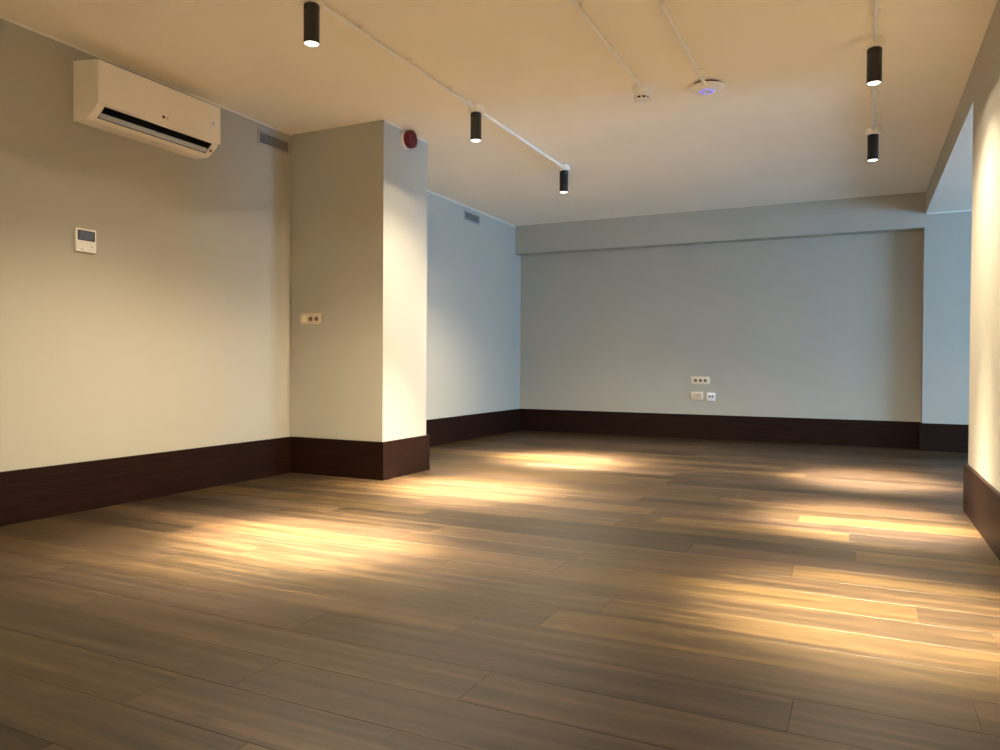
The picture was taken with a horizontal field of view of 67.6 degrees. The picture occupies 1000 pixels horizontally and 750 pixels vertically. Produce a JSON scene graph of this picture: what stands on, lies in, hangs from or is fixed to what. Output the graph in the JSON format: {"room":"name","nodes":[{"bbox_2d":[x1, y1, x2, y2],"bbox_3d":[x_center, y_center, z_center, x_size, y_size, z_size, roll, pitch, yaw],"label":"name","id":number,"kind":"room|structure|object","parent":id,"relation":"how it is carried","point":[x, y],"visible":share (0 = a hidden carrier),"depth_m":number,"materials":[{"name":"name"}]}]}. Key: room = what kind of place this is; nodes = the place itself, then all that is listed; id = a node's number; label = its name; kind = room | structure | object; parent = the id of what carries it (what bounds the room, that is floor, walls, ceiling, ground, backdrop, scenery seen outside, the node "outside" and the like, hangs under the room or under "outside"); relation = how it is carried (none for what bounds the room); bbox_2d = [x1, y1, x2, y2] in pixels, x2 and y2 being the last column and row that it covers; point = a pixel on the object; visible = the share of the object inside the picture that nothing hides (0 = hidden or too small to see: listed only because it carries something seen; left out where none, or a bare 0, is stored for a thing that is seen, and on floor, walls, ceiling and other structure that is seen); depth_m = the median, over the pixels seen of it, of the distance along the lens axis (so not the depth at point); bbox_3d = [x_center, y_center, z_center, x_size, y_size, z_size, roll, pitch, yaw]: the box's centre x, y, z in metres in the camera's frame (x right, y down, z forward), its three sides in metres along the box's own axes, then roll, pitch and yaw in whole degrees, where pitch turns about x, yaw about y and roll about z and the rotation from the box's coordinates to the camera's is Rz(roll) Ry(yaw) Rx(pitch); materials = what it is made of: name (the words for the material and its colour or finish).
{"room":"empty commercial room","nodes":[
{"label":"empty commercial room","id":0,"kind":"room"},
{"bbox_2d":[0,18,520,471],"bbox_3d":[-2.209,-0.527,4.580,0.200,2.550,11.337,1,1,26],"label":"wall","id":1,"kind":"structure","parent":0,"point":[174,335],"depth_m":4.57,"materials":[{"name":"paint"}]},
{"bbox_2d":[74,227,95,253],"bbox_3d":[-2.298,-0.744,4.139,0.019,0.130,0.123,1,1,26],"label":"controller","id":2,"kind":"object","parent":1,"relation":"attached to","point":[84,239],"visible":1,"depth_m":4.13,"materials":[{"name":"white plastic"}]},
{"bbox_2d":[0,437,290,525],"bbox_3d":[-3.040,0.634,2.635,0.020,0.271,6.690,1,1,26],"label":"baseboard","id":3,"kind":"structure","parent":1,"relation":"attached to","point":[30,494],"depth_m":4.40,"materials":[{"name":"brown wood"}]},
{"bbox_2d":[0,16,291,135],"bbox_3d":[-3.028,-1.775,2.615,0.007,0.012,6.710,1,1,26],"label":"trim","id":4,"kind":"structure","parent":1,"relation":"attached to","point":[1,17],"depth_m":4.39,"materials":[{"name":"paint"}]},
{"bbox_2d":[73,59,219,158],"bbox_3d":[-2.052,-1.551,4.406,0.211,0.330,0.843,1,1,26],"label":"air conditioner","id":5,"kind":"object","parent":1,"relation":"attached to","point":[107,97],"visible":1,"depth_m":4.27,"materials":[{"name":"plastic"}]},
{"bbox_2d":[257,128,289,155],"bbox_3d":[-1.652,-1.702,5.466,0.008,0.111,0.332,1,1,26],"label":"air vent","id":6,"kind":"object","parent":1,"relation":"in","point":[264,138],"visible":1,"depth_m":5.45,"materials":[{"name":"metal"}]},
{"bbox_2d":[427,190,515,226],"bbox_3d":[-0.558,-1.829,7.729,0.007,0.012,3.468,1,1,26],"label":"trim","id":7,"kind":"structure","parent":1,"relation":"attached to","point":[427,190],"depth_m":8.16,"materials":[{"name":"paint"}]},
{"bbox_2d":[464,209,479,224],"bbox_3d":[-0.308,-1.739,8.248,0.008,0.113,0.359,1,1,26],"label":"air vent","id":8,"kind":"object","parent":1,"relation":"in","point":[469,216],"visible":1,"depth_m":8.24,"materials":[{"name":"metal"}]},
{"bbox_2d":[426,409,520,446],"bbox_3d":[-0.525,0.578,7.843,0.020,0.271,3.616,1,1,26],"label":"baseboard","id":9,"kind":"structure","parent":1,"relation":"attached to","point":[441,431],"depth_m":8.26,"materials":[{"name":"brown wood"}]},
{"bbox_2d":[291,120,426,441],"bbox_3d":[-1.076,-0.536,5.739,0.834,2.550,0.591,1,1,26],"label":"wall pillar","id":10,"kind":"structure","parent":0,"point":[359,236],"depth_m":5.48,"materials":[{"name":"paint"}]},
{"bbox_2d":[300,313,321,324],"bbox_3d":[-1.412,-0.418,5.568,0.202,0.084,0.011,1,1,26],"label":"panel","id":11,"kind":"object","parent":10,"relation":"attached to","point":[307,318],"visible":1,"depth_m":5.56,"materials":[{"name":"beige plastic"}]},
{"bbox_2d":[302,315,306,322],"bbox_3d":[-1.466,-0.419,5.590,0.046,0.052,0.003,1,1,26],"label":"rocker switch","id":12,"kind":"object","parent":11,"relation":"attached to","point":[304,317],"depth_m":5.59,"materials":[{"name":"beige plastic"}]},
{"bbox_2d":[291,435,429,479],"bbox_3d":[-1.073,0.603,5.750,0.854,0.271,0.631,1,1,26],"label":"baseboard","id":13,"kind":"structure","parent":10,"relation":"attached to","point":[372,460],"depth_m":5.48,"materials":[{"name":"brown wood"}]},
{"bbox_2d":[384,120,427,142],"bbox_3d":[-0.690,-1.802,5.540,0.006,0.008,0.591,1,1,26],"label":"trim","id":14,"kind":"structure","parent":10,"relation":"attached to","point":[384,120],"depth_m":5.43,"materials":[{"name":"paint"}]},
{"bbox_2d":[401,130,417,149],"bbox_3d":[-0.667,-1.739,5.516,0.073,0.135,0.135,1,1,26],"label":"fire alarm","id":15,"kind":"object","parent":10,"relation":"attached to","point":[409,140],"visible":1,"depth_m":5.48,"materials":[{"name":"red plastic"}]},
{"bbox_2d":[0,0,997,225],"bbox_3d":[-0.109,-1.851,3.551,4.848,0.150,11.337,1,1,26],"label":"ceiling","id":16,"kind":"structure","parent":0,"point":[788,123],"depth_m":4.51,"materials":[{"name":"paint"}]},
{"bbox_2d":[300,0,323,46],"bbox_3d":[-0.880,-1.662,3.490,0.108,0.236,0.108,1,1,26],"label":"ceiling spotlight","id":17,"kind":"object","parent":16,"relation":"attached to","point":[312,8],"visible":1,"depth_m":3.46,"materials":[{"name":"paint"}]},
{"bbox_2d":[322,4,473,107],"bbox_3d":[-0.520,-1.770,4.234,0.052,0.034,1.551,1,1,26],"label":"cable conduit","id":18,"kind":"object","parent":16,"relation":"attached to","point":[359,29],"visible":0.94,"depth_m":4.10,"materials":[{"name":"paint"}]},
{"bbox_2d":[468,104,483,141],"bbox_3d":[-0.161,-1.678,4.980,0.108,0.236,0.108,1,1,26],"label":"ceiling spotlight","id":19,"kind":"object","parent":16,"relation":"attached to","point":[475,113],"visible":0.98,"depth_m":4.95,"materials":[{"name":"paint"}]},
{"bbox_2d":[483,113,562,167],"bbox_3d":[0.196,-1.786,5.714,0.054,0.034,1.530,1,1,26],"label":"cable conduit","id":20,"kind":"object","parent":16,"relation":"attached to","point":[488,116],"visible":0.92,"depth_m":5.60,"materials":[{"name":"paint"}]},
{"bbox_2d":[558,164,569,192],"bbox_3d":[0.551,-1.693,6.451,0.108,0.236,0.108,1,1,26],"label":"ceiling spotlight","id":21,"kind":"object","parent":16,"relation":"attached to","point":[565,169],"visible":0.98,"depth_m":6.42,"materials":[{"name":"paint"}]},
{"bbox_2d":[569,0,641,87],"bbox_3d":[-0.447,-1.738,1.866,0.052,0.034,6.005,1,1,26],"label":"cable conduit","id":22,"kind":"object","parent":16,"relation":"attached to","point":[575,4],"visible":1,"depth_m":3.91,"materials":[{"name":"paint"}]},
{"bbox_2d":[633,83,650,102],"bbox_3d":[0.877,-1.740,4.616,0.114,0.090,0.114,1,1,26],"label":"electrical outlet","id":23,"kind":"object","parent":16,"relation":"attached to","point":[641,95],"visible":0.98,"depth_m":4.58,"materials":[{"name":"plastic"}]},
{"bbox_2d":[655,0,705,84],"bbox_3d":[-0.094,-1.734,1.754,0.052,0.034,6.110,1,1,26],"label":"cable conduit","id":24,"kind":"object","parent":16,"relation":"attached to","point":[661,5],"visible":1,"depth_m":3.89,"materials":[{"name":"paint"}]},
{"bbox_2d":[690,80,724,94],"bbox_3d":[1.271,-1.760,4.587,0.208,0.044,0.208,1,1,26],"label":"smoke detector","id":25,"kind":"object","parent":16,"relation":"attached to","point":[712,86],"visible":1,"depth_m":4.54,"materials":[{"name":"plastic"}]},
{"bbox_2d":[515,192,924,255],"bbox_3d":[2.227,-1.655,8.405,4.439,0.347,0.168,1,1,26],"label":"beam","id":26,"kind":"structure","parent":16,"relation":"attached to","point":[898,212],"depth_m":8.18,"materials":[{"name":"paint"}]},
{"bbox_2d":[865,126,880,161],"bbox_3d":[2.696,-1.667,5.399,0.108,0.236,0.108,1,1,26],"label":"ceiling spotlight","id":27,"kind":"object","parent":16,"relation":"attached to","point":[872,136],"visible":0.98,"depth_m":5.37,"materials":[{"name":"paint"}]},
{"bbox_2d":[869,85,877,129],"bbox_3d":[2.335,-1.759,4.665,0.052,0.034,1.530,1,1,26],"label":"cable conduit","id":28,"kind":"object","parent":16,"relation":"attached to","point":[873,92],"visible":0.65,"depth_m":4.86,"materials":[{"name":"paint"}]},
{"bbox_2d":[863,36,885,85],"bbox_3d":[1.972,-1.651,3.934,0.108,0.236,0.108,1,1,26],"label":"ceiling spotlight","id":29,"kind":"object","parent":16,"relation":"attached to","point":[874,49],"visible":0.99,"depth_m":3.90,"materials":[{"name":"paint"}]},
{"bbox_2d":[870,0,881,40],"bbox_3d":[1.618,-1.744,3.201,0.054,0.034,1.522,1,1,26],"label":"cable conduit","id":30,"kind":"object","parent":16,"relation":"attached to","point":[875,11],"visible":1,"depth_m":3.63,"materials":[{"name":"paint"}]},
{"bbox_2d":[926,65,973,210],"bbox_3d":[3.537,-1.683,5.763,0.200,0.205,3.450,1,1,26],"label":"beam","id":31,"kind":"structure","parent":16,"relation":"attached to","point":[966,101],"depth_m":5.22,"materials":[{"name":"paint"}]},
{"bbox_2d":[0,430,999,749],"bbox_3d":[2.342,0.863,2.443,9.986,0.120,11.210,1,1,26],"label":"floor","id":32,"kind":"structure","parent":0,"point":[522,589],"depth_m":2.52,"materials":[{"name":"brown wood"}]},
{"bbox_2d":[520,230,922,421],"bbox_3d":[2.300,-0.555,8.586,4.439,2.550,0.200,1,1,26],"label":"wall","id":33,"kind":"structure","parent":0,"point":[827,327],"depth_m":8.33,"materials":[{"name":"paint"}]},
{"bbox_2d":[691,392,702,399],"bbox_3d":[2.244,0.237,8.504,0.134,0.092,0.011,1,1,26],"label":"switch panel","id":34,"kind":"object","parent":33,"relation":"attached to","point":[694,395],"visible":1,"depth_m":8.50,"materials":[{"name":"beige plastic"}]},
{"bbox_2d":[691,377,709,383],"bbox_3d":[2.278,0.062,8.486,0.209,0.086,0.010,1,1,26],"label":"panel","id":35,"kind":"object","parent":33,"relation":"attached to","point":[694,380],"visible":1,"depth_m":8.48,"materials":[{"name":"beige plastic"}]},
{"bbox_2d":[707,393,714,400],"bbox_3d":[2.383,0.246,8.437,0.097,0.092,0.012,1,1,26],"label":"outlet","id":36,"kind":"object","parent":33,"relation":"attached to","point":[710,396],"visible":1,"depth_m":8.43,"materials":[{"name":"white plastic"}]},
{"bbox_2d":[521,409,968,452],"bbox_3d":[4.671,0.616,7.238,9.866,0.271,0.188,1,1,26],"label":"baseboard","id":37,"kind":"structure","parent":33,"relation":"attached to","point":[871,433],"depth_m":8.20,"materials":[{"name":"brown wood"}]},
{"bbox_2d":[921,192,971,424],"bbox_3d":[6.805,-0.499,6.318,5.647,2.550,0.368,1,1,26],"label":"wall","id":38,"kind":"structure","parent":0,"point":[946,286],"depth_m":7.30,"materials":[{"name":"paint"}]},
{"bbox_2d":[927,210,971,213],"bbox_3d":[6.648,-1.559,6.175,5.428,0.012,0.007,1,1,26],"label":"trim","id":39,"kind":"structure","parent":38,"relation":"attached to","point":[962,210],"depth_m":7.27,"materials":[{"name":"paint"}]},
{"bbox_2d":[926,103,972,212],"bbox_3d":[5.547,-1.539,3.674,5.637,0.003,5.469,1,1,26],"label":"ceiling","id":40,"kind":"structure","parent":0,"point":[953,192],"depth_m":6.03,"materials":[{"name":"paint"}]},
{"bbox_2d":[968,0,999,491],"bbox_3d":[1.190,-0.459,0.930,0.200,2.550,7.319,1,1,26],"label":"wall","id":41,"kind":"structure","parent":0,"point":[984,374],"depth_m":3.75,"materials":[{"name":"paint"}]},
{"bbox_2d":[963,463,999,560],"bbox_3d":[1.179,0.680,0.959,0.220,0.271,7.339,1,1,26],"label":"baseboard","id":42,"kind":"structure","parent":41,"relation":"attached to","point":[981,500],"depth_m":3.63,"materials":[{"name":"brown wood"}]}
]}

